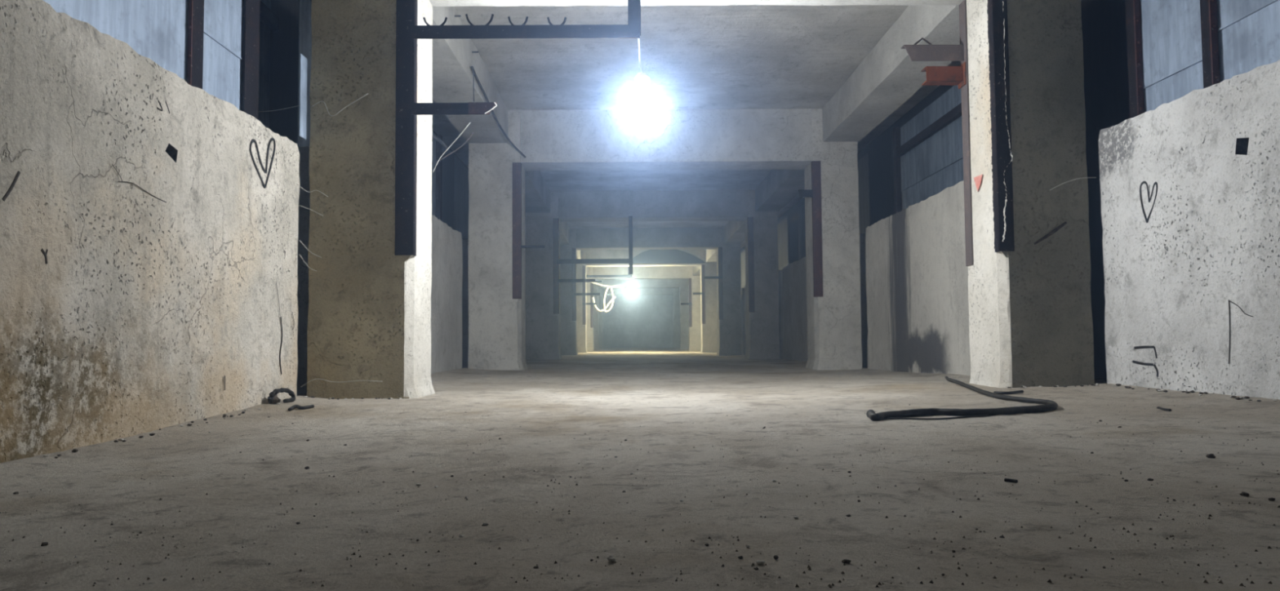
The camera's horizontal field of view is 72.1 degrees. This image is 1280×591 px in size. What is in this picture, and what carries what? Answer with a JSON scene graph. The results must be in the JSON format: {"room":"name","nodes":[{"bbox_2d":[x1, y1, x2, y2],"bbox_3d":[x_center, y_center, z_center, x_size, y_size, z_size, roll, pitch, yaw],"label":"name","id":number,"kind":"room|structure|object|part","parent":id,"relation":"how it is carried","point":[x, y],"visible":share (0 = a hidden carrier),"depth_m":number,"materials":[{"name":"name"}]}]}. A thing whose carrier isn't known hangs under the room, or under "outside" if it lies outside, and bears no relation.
{"room":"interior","nodes":[
{"label":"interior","id":0,"kind":"room"},
{"bbox_2d":[0,0,468,462],"bbox_3d":[-2.117,-0.008,7.425,0.232,1.736,16.900,0,-3,-1],"label":"wall","id":1,"kind":"structure","parent":0,"point":[149,222],"depth_m":3.41,"materials":[{"name":"paint"}]},
{"bbox_2d":[186,0,204,87],"bbox_3d":[-2.174,-1.501,4.311,0.018,1.177,0.126,0,-3,-1],"label":"steel post","id":2,"kind":"object","parent":1,"relation":"on","point":[196,7],"visible":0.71,"depth_m":4.28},
{"bbox_2d":[46,0,188,82],"bbox_3d":[-2.168,-0.833,2.788,0.008,2.670,3.138,0,-3,-1],"label":"window pane","id":3,"kind":"object","parent":2,"relation":"attached to","point":[155,30],"visible":0.1,"depth_m":3.89,"materials":[{"name":"glass"}]},
{"bbox_2d":[241,0,260,119],"bbox_3d":[-2.183,-1.472,4.942,0.016,1.170,0.184,0,-3,-1],"label":"steel post","id":4,"kind":"object","parent":1,"relation":"on","point":[251,14],"visible":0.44,"depth_m":4.92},
{"bbox_2d":[202,32,242,112],"bbox_3d":[-2.190,-0.368,4.660,0.008,1.937,0.630,0,-3,-1],"label":"window pane","id":5,"kind":"object","parent":4,"relation":"attached to","point":[222,69],"visible":0.16,"depth_m":4.62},
{"bbox_2d":[203,0,243,60],"bbox_3d":[-2.196,-1.686,4.729,0.010,0.763,0.630,0,-3,-1],"label":"window pane","id":6,"kind":"object","parent":4,"relation":"attached to","point":[223,19],"visible":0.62,"depth_m":4.66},
{"bbox_2d":[301,378,382,386],"bbox_3d":[-1.701,0.498,5.017,0.464,0.048,0.003,0,-3,-1],"label":"cobweb","id":7,"kind":"object","parent":1,"relation":"attached to","point":[315,379],"visible":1,"depth_m":5.02},
{"bbox_2d":[435,134,442,220],"bbox_3d":[-2.254,-1.269,9.867,0.050,1.060,0.088,0,-3,-1],"label":"steel post","id":8,"kind":"object","parent":1,"relation":"on","point":[438,146],"visible":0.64,"depth_m":9.83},
{"bbox_2d":[297,0,435,217],"bbox_3d":[-2.254,-0.566,7.786,0.009,2.680,4.150,0,-3,-1],"label":"window pane","id":9,"kind":"object","parent":8,"relation":"attached to","point":[304,6],"visible":0.02,"depth_m":5.92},
{"bbox_2d":[453,155,468,239],"bbox_3d":[-2.325,-0.286,13.128,0.008,2.680,4.550,0,-3,-1],"label":"window pane","id":10,"kind":"object","parent":1,"relation":"attached to","point":[460,171],"visible":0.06,"depth_m":11.34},
{"bbox_2d":[269,0,468,229],"bbox_3d":[-2.878,0.084,23.392,0.120,3.180,49.200,0,-3,-1],"label":"wall","id":11,"kind":"structure","parent":0,"point":[284,42],"depth_m":6.50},
{"bbox_2d":[431,134,448,149],"bbox_3d":[-1.782,-1.369,7.859,0.154,0.137,0.027,0,-3,-1],"label":"cable","id":12,"kind":"object","parent":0,"point":[433,136],"visible":0.96,"depth_m":7.85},
{"bbox_2d":[432,122,470,173],"bbox_3d":[-1.423,-1.119,6.649,0.287,0.386,0.006,0,-3,-1],"label":"cord","id":13,"kind":"object","parent":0,"point":[469,122],"visible":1,"depth_m":6.65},
{"bbox_2d":[435,132,473,162],"bbox_3d":[-1.526,-1.220,7.254,0.315,0.252,0.010,0,-3,-1],"label":"cord","id":14,"kind":"object","parent":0,"point":[473,132],"visible":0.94,"depth_m":7.25,"materials":[{"name":"metal"}]},
{"bbox_2d":[603,286,613,312],"bbox_3d":[-0.965,0.105,26.872,0.324,0.846,0.053,0,-3,-1],"label":"cable loop","id":15,"kind":"object","parent":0,"point":[607,287],"visible":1,"depth_m":26.85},
{"bbox_2d":[591,296,615,311],"bbox_3d":[-1.101,0.262,26.860,0.729,0.485,0.053,0,-3,-1],"label":"cable loop","id":16,"kind":"object","parent":15,"relation":"hanging from","point":[614,297],"visible":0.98,"depth_m":26.84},
{"bbox_2d":[602,294,673,347],"bbox_3d":[-0.194,1.330,48.096,6.110,3.141,0.215,0,-3,-1],"label":"wall","id":17,"kind":"structure","parent":0,"point":[633,321],"depth_m":47.99,"materials":[{"name":"grey paint"}]},
{"bbox_2d":[0,347,1279,590],"bbox_3d":[0.142,1.675,23.549,6.100,0.371,49.600,0,-3,-1],"label":"floor","id":18,"kind":"structure","parent":0,"point":[581,393],"depth_m":2.02,"materials":[{"name":"concrete"}]},
{"bbox_2d":[40,542,48,546],"bbox_3d":[-1.081,0.452,1.598,0.012,0.008,0.011,1,-3,-28],"label":"pebble","id":19,"kind":"object","parent":18,"relation":"on","point":[44,544],"visible":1,"depth_m":1.60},
{"bbox_2d":[257,0,271,128],"bbox_3d":[-2.491,-0.697,5.351,0.009,2.670,1.122,0,-3,-1],"label":"window pane","id":20,"kind":"object","parent":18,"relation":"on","point":[264,32],"visible":0.02,"depth_m":5.87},
{"bbox_2d":[259,0,279,30],"bbox_3d":[-2.468,-1.873,5.412,0.050,0.090,1.122,0,-3,-1],"label":"steel rail","id":21,"kind":"object","parent":20,"relation":"attached to","point":[267,16],"visible":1,"depth_m":5.82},
{"bbox_2d":[267,387,295,404],"bbox_3d":[-1.910,0.532,4.681,0.066,0.084,0.216,-1,-3,6],"label":"scrap","id":22,"kind":"object","parent":18,"relation":"on","point":[273,398],"visible":1,"depth_m":4.62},
{"bbox_2d":[288,404,314,411],"bbox_3d":[-1.722,0.567,4.443,0.101,0.022,0.163,0,-3,-1],"label":"scrap","id":23,"kind":"object","parent":18,"relation":"on","point":[304,407],"visible":1,"depth_m":4.45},
{"bbox_2d":[306,0,435,399],"bbox_3d":[-1.629,-0.872,5.428,0.646,3.162,0.521,0,-3,-1],"label":"concrete pillar","id":24,"kind":"structure","parent":18,"relation":"on","point":[370,315],"depth_m":5.17,"materials":[{"name":"grey concrete"}]},
{"bbox_2d":[298,53,307,139],"bbox_3d":[-1.962,-1.157,5.128,0.004,0.482,0.108,0,-3,-1],"label":"strip","id":25,"kind":"object","parent":24,"relation":"attached to","point":[303,60],"visible":1,"depth_m":5.12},
{"bbox_2d":[261,105,299,111],"bbox_3d":[-2.103,-1.088,5.125,0.246,0.040,0.003,0,-3,-1],"label":"cobweb","id":26,"kind":"object","parent":25,"relation":"attached to","point":[298,105],"visible":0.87,"depth_m":5.12},
{"bbox_2d":[311,93,368,115],"bbox_3d":[-1.741,-1.106,5.100,0.329,0.133,0.003,0,-3,-1],"label":"cobweb","id":27,"kind":"object","parent":24,"relation":"attached to","point":[367,93],"visible":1,"depth_m":5.10},
{"bbox_2d":[411,102,497,115],"bbox_3d":[-1.083,-1.091,5.157,0.499,0.072,0.063,0,-3,-1],"label":"bracket","id":28,"kind":"object","parent":24,"relation":"attached to","point":[470,108],"visible":1,"depth_m":5.14,"materials":[{"name":"black metal"}]},
{"bbox_2d":[412,0,661,128],"bbox_3d":[-0.608,-1.499,5.211,1.457,1.032,0.220,0,-3,-1],"label":"light bulb","id":29,"kind":"object","parent":24,"relation":"attached to","point":[642,108],"depth_m":5.17,"materials":[{"name":"glass"}]},
{"bbox_3d":[-0.667,-1.763,5.201,1.341,0.506,0.056,0,-3,-1],"label":"cable bracket","id":30,"kind":"part","parent":29,"relation":"part of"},
{"bbox_2d":[634,72,649,89],"bbox_3d":[0.013,-1.267,5.207,0.092,0.091,0.092,0,-3,-1],"label":"socket","id":31,"kind":"object","parent":29,"relation":"attached to","point":[642,80],"depth_m":5.17,"materials":[{"name":"plastic"}]},
{"bbox_3d":[0.014,-1.107,5.199,0.220,0.236,0.220,0,-3,-1],"label":"globe","id":32,"kind":"part","parent":29,"relation":"part of"},
{"bbox_2d":[468,110,527,370],"bbox_3d":[-1.698,-0.602,10.569,0.643,3.163,0.518,0,-3,-1],"label":"concrete pillar","id":33,"kind":"structure","parent":18,"relation":"on","point":[496,172],"depth_m":10.32,"materials":[{"name":"concrete"}]},
{"bbox_2d":[520,244,545,248],"bbox_3d":[-1.252,-0.570,10.303,0.280,0.030,0.050,0,-3,-1],"label":"bracket","id":34,"kind":"object","parent":33,"relation":"attached to","point":[540,246],"visible":1,"depth_m":10.28,"materials":[{"name":"black metal"}]},
{"bbox_2d":[524,191,561,359],"bbox_3d":[-1.770,-0.311,16.160,0.642,3.160,0.516,0,-3,-1],"label":"concrete pillar","id":35,"kind":"structure","parent":18,"relation":"on","point":[542,287],"depth_m":15.91,"materials":[{"name":"concrete"}]},
{"bbox_2d":[557,279,595,282],"bbox_3d":[-1.147,-0.268,15.887,0.677,0.060,0.050,0,-3,-1],"label":"bracket","id":36,"kind":"object","parent":35,"relation":"attached to","point":[558,280],"visible":1,"depth_m":15.86,"materials":[{"name":"black metal"}]},
{"bbox_2d":[556,215,632,274],"bbox_3d":[-0.818,-0.906,15.922,1.371,1.060,0.056,0,-3,-1],"label":"bracket","id":37,"kind":"object","parent":35,"relation":"attached to","point":[629,260],"visible":1,"depth_m":15.89,"materials":[{"name":"black metal"}]},
{"bbox_2d":[560,228,577,355],"bbox_3d":[-1.840,-0.034,21.453,0.639,3.160,0.516,0,-3,-1],"label":"concrete pillar","id":38,"kind":"structure","parent":18,"relation":"on","point":[568,314],"depth_m":21.20,"materials":[{"name":"concrete"}]},
{"bbox_2d":[573,293,599,295],"bbox_3d":[-1.279,-0.030,21.180,0.634,0.060,0.050,0,-3,-1],"label":"bracket","id":39,"kind":"object","parent":38,"relation":"attached to","point":[575,294],"visible":1,"depth_m":21.16,"materials":[{"name":"black metal"}]},
{"bbox_2d":[577,249,586,352],"bbox_3d":[-1.904,0.223,26.346,0.640,3.161,0.516,0,-3,-1],"label":"concrete pillar","id":40,"kind":"structure","parent":18,"relation":"on","point":[581,268],"depth_m":26.09,"materials":[{"name":"concrete"}]},
{"bbox_2d":[582,302,595,305],"bbox_3d":[-1.504,0.248,26.070,0.402,0.060,0.050,0,-3,-1],"label":"bracket","id":41,"kind":"object","parent":40,"relation":"attached to","point":[583,304],"visible":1,"depth_m":26.04,"materials":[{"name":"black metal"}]},
{"bbox_2d":[586,266,635,295],"bbox_3d":[-0.943,-0.489,26.702,1.603,0.978,0.280,0,-3,-1],"label":"light bulb","id":42,"kind":"object","parent":40,"relation":"attached to","point":[630,290],"depth_m":26.67,"materials":[{"name":"glass"}]},
{"bbox_2d":[591,282,623,287],"bbox_3d":[-1.007,-0.353,26.896,1.035,0.208,0.053,0,-3,-1],"label":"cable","id":43,"kind":"object","parent":42,"relation":"attached to","point":[596,283],"visible":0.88,"depth_m":26.87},
{"bbox_3d":[-0.996,-0.758,26.707,1.503,0.438,0.056,0,-3,-1],"label":"cable bracket","id":44,"kind":"part","parent":42,"relation":"part of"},
{"bbox_3d":[-0.279,-0.156,26.693,0.280,0.301,0.280,0,-3,-1],"label":"globe","id":45,"kind":"part","parent":42,"relation":"part of"},
{"bbox_2d":[586,266,594,351],"bbox_3d":[-1.978,0.510,31.838,0.638,3.159,0.518,0,-3,-1],"label":"concrete pillar","id":46,"kind":"structure","parent":18,"relation":"on","point":[589,286],"depth_m":31.58,"materials":[{"name":"concrete"}]},
{"bbox_2d":[593,280,599,349],"bbox_3d":[-2.050,0.793,37.236,0.636,3.160,0.506,0,-3,-1],"label":"concrete pillar","id":47,"kind":"structure","parent":18,"relation":"on","point":[596,345],"depth_m":36.98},
{"bbox_2d":[598,288,603,348],"bbox_3d":[-2.122,1.076,42.627,0.638,3.160,0.504,0,-3,-1],"label":"concrete pillar","id":48,"kind":"structure","parent":18,"relation":"on","point":[600,297],"depth_m":42.37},
{"bbox_2d":[607,555,615,562],"bbox_3d":[-0.044,0.402,1.342,0.014,0.010,0.011,-3,-4,36],"label":"chip","id":49,"kind":"object","parent":18,"relation":"on","point":[611,558],"visible":1,"depth_m":1.34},
{"bbox_2d":[0,382,1279,588],"bbox_3d":[0.396,0.544,4.292,4.669,0.101,6.376,0,-3,-1],"label":"grit","id":50,"kind":"object","parent":18,"relation":"on","point":[1121,472],"visible":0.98,"depth_m":1.48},
{"bbox_2d":[673,288,679,348],"bbox_3d":[1.879,1.047,42.682,0.570,3.160,0.506,0,-3,-1],"label":"concrete pillar","id":51,"kind":"structure","parent":18,"relation":"on","point":[676,291],"depth_m":42.43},
{"bbox_2d":[679,279,688,349],"bbox_3d":[1.952,0.763,37.290,0.568,3.158,0.505,0,-3,-1],"label":"concrete pillar","id":52,"kind":"structure","parent":18,"relation":"on","point":[683,290],"depth_m":37.04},
{"bbox_2d":[688,266,701,351],"bbox_3d":[2.023,0.481,31.892,0.568,3.160,0.517,0,-3,-1],"label":"concrete pillar","id":53,"kind":"structure","parent":18,"relation":"on","point":[694,282],"depth_m":31.64,"materials":[{"name":"concrete"}]},
{"bbox_2d":[680,302,692,305],"bbox_3d":[1.665,0.304,31.617,0.402,0.070,0.050,0,-3,-1],"label":"bracket","id":54,"kind":"object","parent":53,"relation":"attached to","point":[682,304],"visible":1,"depth_m":31.59,"materials":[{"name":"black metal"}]},
{"bbox_2d":[700,248,717,352],"bbox_3d":[2.096,0.194,26.400,0.567,3.160,0.516,0,-3,-1],"label":"concrete pillar","id":55,"kind":"structure","parent":18,"relation":"on","point":[708,308],"depth_m":26.15,"materials":[{"name":"concrete"}]},
{"bbox_2d":[693,292,704,294],"bbox_3d":[1.744,-0.057,26.129,0.356,0.070,0.050,0,-3,-1],"label":"bracket","id":56,"kind":"object","parent":55,"relation":"attached to","point":[694,293],"visible":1,"depth_m":26.11,"materials":[{"name":"black metal"}]},
{"bbox_2d":[716,227,742,355],"bbox_3d":[2.161,-0.062,21.507,0.566,3.161,0.516,0,-3,-1],"label":"concrete pillar","id":57,"kind":"structure","parent":18,"relation":"on","point":[728,255],"depth_m":21.26,"materials":[{"name":"concrete"}]},
{"bbox_2d":[703,275,722,279],"bbox_3d":[1.765,-0.431,21.242,0.444,0.060,0.050,0,-3,-1],"label":"bracket","id":58,"kind":"object","parent":57,"relation":"attached to","point":[714,277],"visible":1,"depth_m":21.22,"materials":[{"name":"black metal"}]},
{"bbox_2d":[755,560,765,564],"bbox_3d":[0.175,0.386,1.272,0.014,0.006,0.010,1,-3,-30],"label":"chip","id":59,"kind":"object","parent":18,"relation":"on","point":[759,562],"visible":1,"depth_m":1.27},
{"bbox_2d":[744,189,779,359],"bbox_3d":[2.229,-0.341,16.215,0.568,3.158,0.516,0,-3,-1],"label":"concrete pillar","id":60,"kind":"structure","parent":18,"relation":"on","point":[761,228],"depth_m":15.97,"materials":[{"name":"concrete"}]},
{"bbox_2d":[804,108,862,369],"bbox_3d":[2.305,-0.632,10.625,0.574,3.162,0.521,0,-3,-1],"label":"concrete pillar","id":61,"kind":"structure","parent":18,"relation":"on","point":[833,305],"depth_m":10.38,"materials":[{"name":"concrete"}]},
{"bbox_2d":[798,189,813,197],"bbox_3d":[1.953,-1.199,10.379,0.160,0.090,0.050,0,-3,-1],"label":"bracket","id":62,"kind":"object","parent":61,"relation":"attached to","point":[802,193],"visible":1,"depth_m":10.35,"materials":[{"name":"black metal"}]},
{"bbox_2d":[841,559,850,564],"bbox_3d":[0.297,0.384,1.269,0.014,0.008,0.010,-2,-3,23],"label":"pebble","id":63,"kind":"object","parent":18,"relation":"on","point":[844,561],"visible":1,"depth_m":1.27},
{"bbox_2d":[886,414,988,420],"bbox_3d":[1.178,0.477,3.438,0.433,0.012,0.098,0,-3,-6],"label":"wire","id":64,"kind":"object","parent":18,"relation":"on","point":[978,415],"visible":0.98,"depth_m":3.42,"materials":[{"name":"black rubber"}]},
{"bbox_2d":[866,376,1057,421],"bbox_3d":[1.965,0.540,5.058,0.719,0.055,3.931,-2,-3,24],"label":"hose","id":65,"kind":"object","parent":18,"relation":"on","point":[1049,405],"visible":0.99,"depth_m":3.57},
{"bbox_2d":[993,390,1023,394],"bbox_3d":[1.974,0.514,4.665,0.192,0.017,0.071,1,-3,-19],"label":"stick","id":66,"kind":"object","parent":18,"relation":"on","point":[1018,391],"visible":0.91,"depth_m":4.64,"materials":[{"name":"black wood"}]},
{"bbox_2d":[1004,478,1017,483],"bbox_3d":[0.823,0.411,1.953,0.010,0.008,0.029,2,-4,-40],"label":"twig","id":67,"kind":"object","parent":18,"relation":"on","point":[1010,480],"visible":1,"depth_m":1.95,"materials":[{"name":"black wood"}]},
{"bbox_2d":[959,0,1094,387],"bbox_3d":[2.374,-0.901,5.479,0.573,3.162,0.524,0,-3,-1],"label":"concrete pillar","id":68,"kind":"structure","parent":18,"relation":"on","point":[1028,257],"depth_m":5.24,"materials":[{"name":"grey concrete"}]},
{"bbox_2d":[901,37,964,61],"bbox_3d":[1.906,-1.604,5.737,0.391,0.169,0.060,0,-3,-1],"label":"bracket","id":69,"kind":"object","parent":68,"relation":"attached to","point":[941,52],"visible":1,"depth_m":5.71,"materials":[{"name":"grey metal"}]},
{"bbox_2d":[920,62,966,88],"bbox_3d":[1.978,-1.431,5.734,0.249,0.147,0.130,0,-3,-1],"label":"bracket","id":70,"kind":"object","parent":68,"relation":"attached to","point":[935,75],"visible":1,"depth_m":5.70,"materials":[{"name":"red metal"}]},
{"bbox_3d":[1.978,-1.436,5.750,0.249,0.097,0.100,0,-3,-1],"label":"arm","id":71,"kind":"part","parent":70,"relation":"part of","materials":[{"name":"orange metal"}]},
{"bbox_3d":[2.097,-1.433,5.731,0.011,0.147,0.120,0,-3,-1],"label":"weld plate","id":72,"kind":"part","parent":70,"relation":"part of","materials":[{"name":"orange metal"}]},
{"bbox_2d":[1049,177,1096,190],"bbox_3d":[2.524,-0.651,5.133,0.276,0.077,0.003,0,-3,-1],"label":"cobweb","id":73,"kind":"object","parent":68,"relation":"attached to","point":[1084,177],"visible":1,"depth_m":5.13},
{"bbox_2d":[1156,406,1171,411],"bbox_3d":[2.181,0.473,3.669,0.020,0.013,0.117,-1,-3,9],"label":"twig","id":74,"kind":"object","parent":18,"relation":"on","point":[1157,407],"visible":0.98,"depth_m":3.64,"materials":[{"name":"black wood"}]},
{"bbox_2d":[1205,453,1215,458],"bbox_3d":[1.463,0.412,2.259,0.021,0.013,0.019,0,-3,-1],"label":"pebble","id":75,"kind":"object","parent":18,"relation":"on","point":[1210,455],"visible":0.99,"depth_m":2.25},
{"bbox_2d":[1239,491,1248,497],"bbox_3d":[1.186,0.391,1.726,0.014,0.011,0.020,0,-3,-8],"label":"pebble","id":76,"kind":"object","parent":18,"relation":"on","point":[1242,494],"visible":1,"depth_m":1.72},
{"bbox_2d":[1268,497,1275,501],"bbox_3d":[1.202,0.389,1.673,0.014,0.008,0.010,0,-3,-15],"label":"pebble","id":77,"kind":"object","parent":18,"relation":"on","point":[1269,499],"visible":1,"depth_m":1.67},
{"bbox_2d":[431,4,960,248],"bbox_3d":[0.116,-1.621,23.720,6.123,0.212,49.615,0,-3,-1],"label":"ceiling","id":78,"kind":"structure","parent":0,"point":[693,56],"depth_m":8.79,"materials":[{"name":"concrete"}]},
{"bbox_2d":[432,5,508,143],"bbox_3d":[-1.758,-2.115,8.070,0.478,0.411,4.657,0,-3,-1],"label":"beam","id":79,"kind":"structure","parent":78,"relation":"attached to","point":[453,59],"depth_m":8.24,"materials":[{"name":"concrete"}]},
{"bbox_2d":[472,73,474,102],"bbox_3d":[-1.475,-1.846,7.808,0.014,0.252,0.010,0,-3,-1],"label":"hanging cable","id":80,"kind":"object","parent":79,"relation":"hanging from","point":[473,73],"visible":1,"depth_m":7.81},
{"bbox_2d":[471,66,525,157],"bbox_3d":[-1.491,-1.831,9.109,0.160,0.304,2.540,-1,-3,3],"label":"cable","id":81,"kind":"object","parent":79,"relation":"hanging from","point":[472,67],"visible":0.91,"depth_m":9.13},
{"bbox_2d":[524,170,550,213],"bbox_3d":[-1.830,-1.836,13.442,0.479,0.411,5.101,0,-3,-1],"label":"beam","id":82,"kind":"structure","parent":78,"relation":"attached to","point":[537,193],"depth_m":14.44,"materials":[{"name":"concrete"}]},
{"bbox_2d":[560,221,569,244],"bbox_3d":[-1.901,-1.549,18.883,0.477,0.412,4.806,0,-3,-1],"label":"beam","id":83,"kind":"structure","parent":78,"relation":"attached to","point":[564,228],"depth_m":20.05,"materials":[{"name":"concrete"}]},
{"bbox_2d":[577,249,580,258],"bbox_3d":[-1.968,-1.284,23.978,0.477,0.412,4.407,0,-3,-1],"label":"beam","id":84,"kind":"structure","parent":78,"relation":"attached to","point":[578,251],"depth_m":25.20,"materials":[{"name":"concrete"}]},
{"bbox_2d":[586,266,588,275],"bbox_3d":[-2.038,-1.011,29.170,0.480,0.407,4.999,0,-3,-1],"label":"beam","id":85,"kind":"structure","parent":78,"relation":"attached to","point":[587,268],"depth_m":30.50,"materials":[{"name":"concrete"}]},
{"bbox_2d":[601,288,673,295],"bbox_3d":[-0.114,-0.278,42.726,3.460,0.486,0.510,0,-3,-1],"label":"concrete beam","id":86,"kind":"structure","parent":78,"relation":"attached to","point":[615,291],"depth_m":42.48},
{"bbox_2d":[598,279,679,288],"bbox_3d":[-0.042,-0.560,37.332,3.460,0.486,0.509,0,-3,-1],"label":"concrete beam","id":87,"kind":"structure","parent":78,"relation":"attached to","point":[637,283],"depth_m":37.09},
{"bbox_2d":[592,266,688,279],"bbox_3d":[0.030,-0.842,31.941,3.461,0.484,0.507,0,-3,-1],"label":"concrete beam","id":88,"kind":"structure","parent":78,"relation":"attached to","point":[647,272],"depth_m":31.69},
{"bbox_2d":[585,249,701,266],"bbox_3d":[0.102,-1.131,26.449,3.459,0.485,0.509,0,-3,-1],"label":"concrete beam","id":89,"kind":"structure","parent":78,"relation":"attached to","point":[589,254],"depth_m":26.20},
{"bbox_2d":[632,249,705,262],"bbox_3d":[0.808,-1.187,26.193,2.285,0.463,0.015,0,-3,-1],"label":"plate","id":90,"kind":"object","parent":89,"relation":"attached to","point":[650,255],"visible":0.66,"depth_m":26.18,"materials":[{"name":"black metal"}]},
{"bbox_2d":[575,227,718,249],"bbox_3d":[0.167,-1.387,21.557,3.457,0.485,0.509,0,-3,-1],"label":"concrete beam","id":91,"kind":"structure","parent":78,"relation":"attached to","point":[593,238],"depth_m":21.31,"materials":[{"name":"concrete"}]},
{"bbox_2d":[558,190,748,222],"bbox_3d":[0.237,-1.654,16.264,3.460,0.505,0.511,0,-3,-1],"label":"concrete beam","id":92,"kind":"structure","parent":78,"relation":"attached to","point":[602,206],"depth_m":16.02,"materials":[{"name":"concrete"}]},
{"bbox_2d":[520,108,812,170],"bbox_3d":[0.311,-1.882,10.668,3.458,0.637,0.510,0,-3,-1],"label":"concrete beam","id":93,"kind":"structure","parent":78,"relation":"attached to","point":[558,140],"depth_m":10.42,"materials":[{"name":"concrete"}]},
{"bbox_2d":[692,266,700,275],"bbox_3d":[2.138,-1.041,29.224,0.437,0.411,5.009,0,-3,-1],"label":"beam","id":94,"kind":"structure","parent":78,"relation":"attached to","point":[695,269],"depth_m":30.53,"materials":[{"name":"concrete"}]},
{"bbox_2d":[430,0,963,6],"bbox_3d":[0.378,-2.189,5.528,3.460,0.560,0.509,0,-3,-1],"label":"concrete beam","id":95,"kind":"structure","parent":78,"relation":"attached to","point":[435,2],"depth_m":5.71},
{"bbox_2d":[706,248,716,262],"bbox_3d":[2.205,-1.314,24.035,0.439,0.410,4.396,0,-3,-1],"label":"beam","id":96,"kind":"structure","parent":78,"relation":"attached to","point":[711,254],"depth_m":25.04,"materials":[{"name":"concrete"}]},
{"bbox_2d":[723,220,745,244],"bbox_3d":[2.273,-1.581,18.942,0.438,0.414,4.810,0,-3,-1],"label":"beam","id":97,"kind":"structure","parent":78,"relation":"attached to","point":[734,230],"depth_m":19.95,"materials":[{"name":"concrete"}]},
{"bbox_2d":[755,168,804,211],"bbox_3d":[2.346,-1.866,13.497,0.439,0.409,5.105,0,-3,-1],"label":"beam","id":98,"kind":"structure","parent":78,"relation":"attached to","point":[779,187],"depth_m":14.19,"materials":[{"name":"concrete"}]},
{"bbox_2d":[822,4,959,142],"bbox_3d":[2.416,-2.147,8.130,0.441,0.411,4.654,0,-3,-1],"label":"beam","id":99,"kind":"structure","parent":78,"relation":"attached to","point":[887,76],"depth_m":8.15,"materials":[{"name":"concrete"}]},
{"bbox_2d":[740,0,1129,379],"bbox_3d":[3.141,0.040,23.474,0.120,3.180,49.200,0,-3,-1],"label":"window frame","id":100,"kind":"structure","parent":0,"point":[1106,91],"depth_m":6.40,"materials":[{"name":"metal"}]},
{"bbox_2d":[741,59,1279,399],"bbox_3d":[2.720,0.198,12.586,0.212,1.787,27.100,0,-3,-1],"label":"wall","id":101,"kind":"structure","parent":0,"point":[1189,185],"depth_m":4.59,"materials":[{"name":"grey paint"}]},
{"bbox_2d":[740,249,745,287],"bbox_3d":[2.695,0.208,23.734,0.008,2.640,3.850,0,-3,-1],"label":"window pane","id":102,"kind":"object","parent":101,"relation":"attached to","point":[742,254],"visible":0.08,"depth_m":22.99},
{"bbox_2d":[777,216,788,269],"bbox_3d":[2.763,-0.059,18.642,0.008,2.640,4.250,0,-3,-1],"label":"window pane","id":103,"kind":"object","parent":101,"relation":"attached to","point":[783,255],"visible":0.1,"depth_m":17.07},
{"bbox_2d":[798,152,870,259],"bbox_3d":[2.835,-0.344,13.200,0.009,2.640,4.550,0,-3,-1],"label":"window pane","id":104,"kind":"object","parent":101,"relation":"attached to","point":[863,163],"visible":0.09,"depth_m":11.33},
{"bbox_2d":[893,126,901,213],"bbox_3d":[2.829,-1.342,9.678,0.050,1.015,0.088,0,-3,-1],"label":"steel post","id":105,"kind":"object","parent":101,"relation":"on","point":[896,144],"visible":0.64,"depth_m":9.65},
{"bbox_2d":[896,102,961,156],"bbox_3d":[2.853,-1.658,7.736,0.050,0.080,3.800,0,-3,-1],"label":"steel rail","id":106,"kind":"object","parent":105,"relation":"attached to","point":[956,112],"visible":0.36,"depth_m":8.54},
{"bbox_2d":[900,84,961,145],"bbox_3d":[2.898,-1.820,7.770,0.007,0.260,3.850,0,-3,-1],"label":"window pane","id":107,"kind":"object","parent":105,"relation":"attached to","point":[952,98],"visible":0.31,"depth_m":8.70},
{"bbox_2d":[900,115,963,191],"bbox_3d":[2.890,-1.466,7.751,0.011,0.450,3.850,0,-3,-1],"label":"window pane","id":108,"kind":"object","parent":105,"relation":"attached to","point":[944,148],"visible":0.38,"depth_m":8.64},
{"bbox_2d":[902,157,963,208],"bbox_3d":[2.910,-0.292,7.690,0.010,1.960,3.850,0,-3,-1],"label":"window pane","id":109,"kind":"object","parent":105,"relation":"attached to","point":[951,175],"visible":0.12,"depth_m":8.64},
{"bbox_2d":[1124,0,1144,118],"bbox_3d":[2.894,-1.532,5.152,0.036,1.108,0.096,0,-3,-1],"label":"steel post","id":110,"kind":"object","parent":101,"relation":"on","point":[1133,20],"visible":0.96,"depth_m":5.12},
{"bbox_2d":[1140,0,1202,88],"bbox_3d":[2.920,-1.655,4.890,0.011,0.890,0.634,0,-3,-1],"label":"window pane","id":111,"kind":"object","parent":110,"relation":"attached to","point":[1171,36],"visible":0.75,"depth_m":4.87,"materials":[{"name":"glass"}]},
{"bbox_2d":[1143,60,1203,112],"bbox_3d":[2.939,-0.357,4.822,0.007,1.770,0.634,0,-3,-1],"label":"window pane","id":112,"kind":"object","parent":110,"relation":"attached to","point":[1178,85],"visible":0.08,"depth_m":4.83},
{"bbox_2d":[1200,0,1220,89],"bbox_3d":[2.903,-1.559,4.495,0.036,1.123,0.083,0,-3,-1],"label":"steel post","id":113,"kind":"object","parent":101,"relation":"on","point":[1208,8],"visible":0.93,"depth_m":4.46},
{"bbox_2d":[1216,0,1277,31],"bbox_3d":[2.946,-1.802,3.098,0.012,0.784,2.920,0,-3,-1],"label":"window pane","id":114,"kind":"object","parent":113,"relation":"attached to","point":[1229,12],"visible":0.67,"depth_m":4.33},
{"bbox_2d":[1217,0,1279,83],"bbox_3d":[2.962,-0.504,3.030,0.008,1.876,2.920,0,-3,-1],"label":"window pane","id":115,"kind":"object","parent":113,"relation":"attached to","point":[1252,42],"visible":0.18,"depth_m":4.23,"materials":[{"name":"glass"}]}
]}

